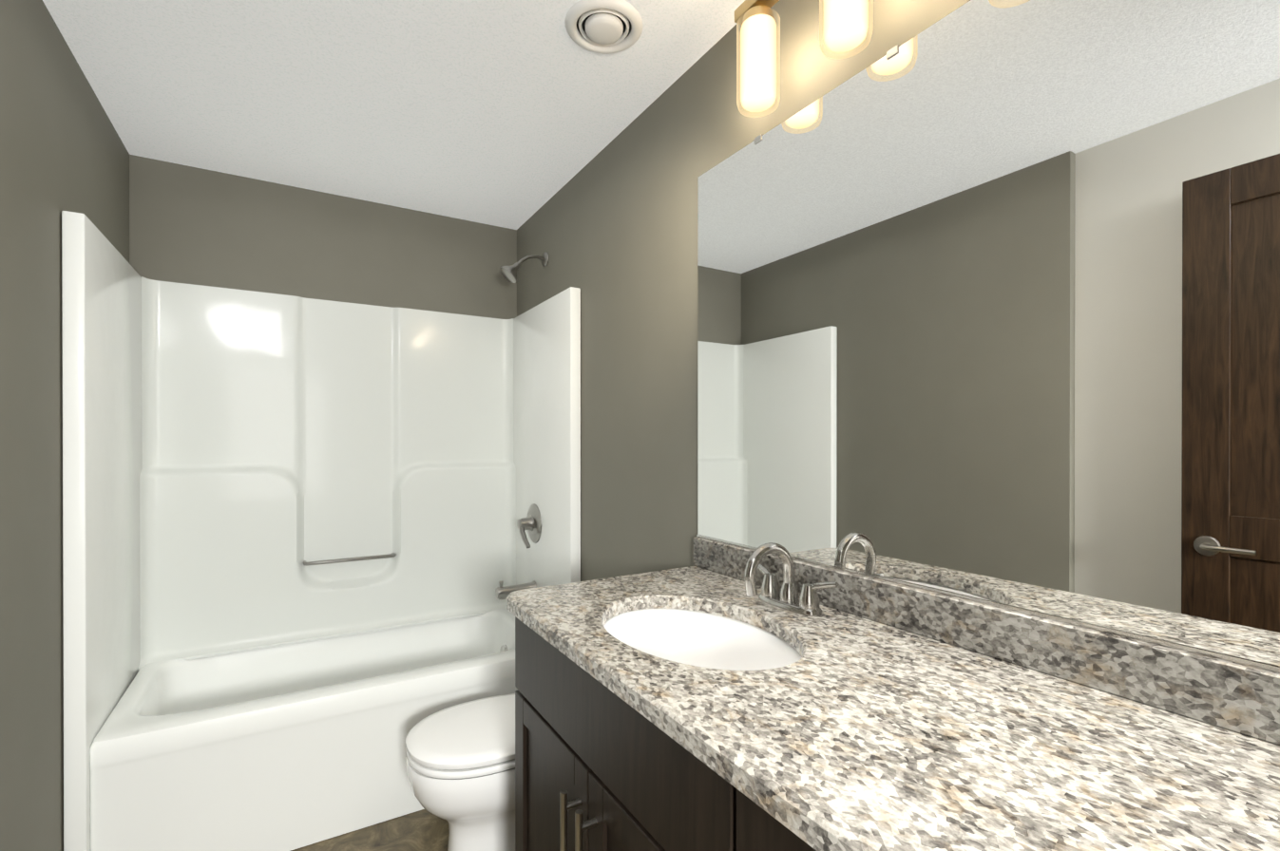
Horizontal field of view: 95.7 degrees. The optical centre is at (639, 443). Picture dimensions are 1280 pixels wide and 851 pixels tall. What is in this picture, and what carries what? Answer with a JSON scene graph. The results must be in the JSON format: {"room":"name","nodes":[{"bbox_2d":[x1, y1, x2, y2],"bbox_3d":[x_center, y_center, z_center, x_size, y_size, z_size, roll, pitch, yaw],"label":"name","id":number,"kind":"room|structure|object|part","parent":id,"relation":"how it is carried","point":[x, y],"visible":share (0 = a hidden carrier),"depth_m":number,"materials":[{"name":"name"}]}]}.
{"room":"bathroom","nodes":[
{"label":"bathroom","id":0,"kind":"room"},
{"bbox_2d":[0,0,129,850],"bbox_3d":[-1.530,0.095,1.367,0.160,2.384,1.859,0,0,-31],"label":"wall","id":1,"kind":"structure","parent":0,"point":[62,147],"depth_m":1.39,"materials":[{"name":"paint"}]},
{"bbox_2d":[129,154,516,319],"bbox_3d":[-1.336,0.091,2.638,1.804,2.384,0.120,0,0,-31],"label":"wall","id":2,"kind":"structure","parent":0,"point":[196,226],"depth_m":2.50,"materials":[{"name":"paint"}]},
{"bbox_2d":[290,809,448,850],"bbox_3d":[-0.122,1.339,0.628,1.804,0.100,4.824,0,0,-31],"label":"floor","id":3,"kind":"structure","parent":0,"point":[423,831],"depth_m":1.89,"materials":[{"name":"tile"}]},
{"bbox_2d":[61,210,580,850],"bbox_3d":[-1.086,0.329,2.263,1.518,1.906,0.776,0,0,-31],"label":"shower","id":4,"kind":"object","parent":3,"relation":"on","point":[311,545],"visible":1,"depth_m":2.30,"materials":[{"name":"white plastic"}]},
{"bbox_2d":[89,605,568,850],"bbox_3d":[-1.082,1.048,2.258,1.426,0.468,0.734,0,0,-31],"label":"tub","id":5,"kind":"object","parent":4,"relation":"in","point":[292,742],"depth_m":1.89,"materials":[{"name":"white plastic"}]},
{"bbox_3d":[-0.555,0.648,2.593,0.182,0.084,0.064,0,0,-31],"label":"spout","id":6,"kind":"part","parent":4,"relation":"part of","materials":[{"name":"silver metal"}]},
{"bbox_2d":[405,693,515,850],"bbox_3d":[-0.359,0.909,1.836,0.712,0.751,0.462,0,0,-31],"label":"toilet","id":7,"kind":"object","parent":3,"relation":"on","point":[460,762],"visible":0.4,"depth_m":1.63,"materials":[{"name":"white ceramic"}]},
{"bbox_3d":[-0.451,0.880,1.780,0.498,0.062,0.384,0,0,-31],"label":"seat","id":8,"kind":"part","parent":7,"relation":"part of","materials":[{"name":"white plastic"}]},
{"bbox_2d":[506,536,1279,850],"bbox_3d":[0.239,0.747,0.968,0.586,1.078,1.248,0,0,-31],"label":"bathroom vanity","id":9,"kind":"object","parent":3,"relation":"on","point":[719,697],"visible":1,"depth_m":0.78,"materials":[{"name":"stone"}]},
{"bbox_2d":[744,542,839,616],"bbox_3d":[0.278,0.277,1.214,0.150,0.140,0.239,0,0,-31],"label":"faucet","id":10,"kind":"object","parent":9,"relation":"on","point":[770,601],"depth_m":1.21,"materials":[{"name":"silver metal"}]},
{"bbox_2d":[42,0,745,229],"bbox_3d":[-0.122,-1.145,0.620,1.804,0.100,4.824,0,0,-31],"label":"ceiling","id":11,"kind":"structure","parent":0,"point":[514,114],"depth_m":1.78,"materials":[{"name":"paint"}]},
{"bbox_2d":[564,0,643,54],"bbox_3d":[-0.094,-1.085,1.519,0.204,0.023,0.204,0,0,-31],"label":"ceiling vent","id":12,"kind":"object","parent":11,"relation":"in","point":[605,27],"visible":1,"depth_m":1.50,"materials":[{"name":"white plastic"}]},
{"bbox_2d":[516,0,970,581],"bbox_3d":[0.217,0.094,1.692,0.120,2.384,3.104,0,0,-31],"label":"wall","id":13,"kind":"structure","parent":0,"point":[610,228],"depth_m":1.87,"materials":[{"name":"paint"}]},
{"bbox_2d":[499,252,548,283],"bbox_3d":[-0.521,-0.794,2.591,0.210,0.159,0.086,0,0,-31],"label":"shower head","id":14,"kind":"object","parent":13,"relation":"attached to","point":[509,274],"visible":1,"depth_m":2.56},
{"bbox_2d":[734,0,780,117],"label":"sconce","id":15,"kind":"object","parent":13,"relation":"attached to","point":[755,18],"depth_m":1.30,"materials":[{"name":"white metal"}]},
{"bbox_2d":[819,0,873,58],"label":"sconce","id":16,"kind":"object","parent":13,"relation":"attached to","point":[846,25],"depth_m":1.10,"materials":[{"name":"white glass"}]},
{"bbox_2d":[692,536,1279,795],"bbox_3d":[0.481,0.308,1.113,0.020,0.080,1.248,0,0,-31],"label":"backsplash","id":17,"kind":"structure","parent":13,"relation":"attached to","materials":[{"name":"stone"}]},
{"bbox_2d":[696,0,1279,672],"bbox_3d":[0.487,-0.246,1.115,0.008,1.026,1.245,0,0,-31],"label":"mirror","id":18,"kind":"object","parent":13,"relation":"attached to","point":[987,302],"visible":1,"depth_m":0.91,"materials":[{"name":"clear glass"}]}
]}

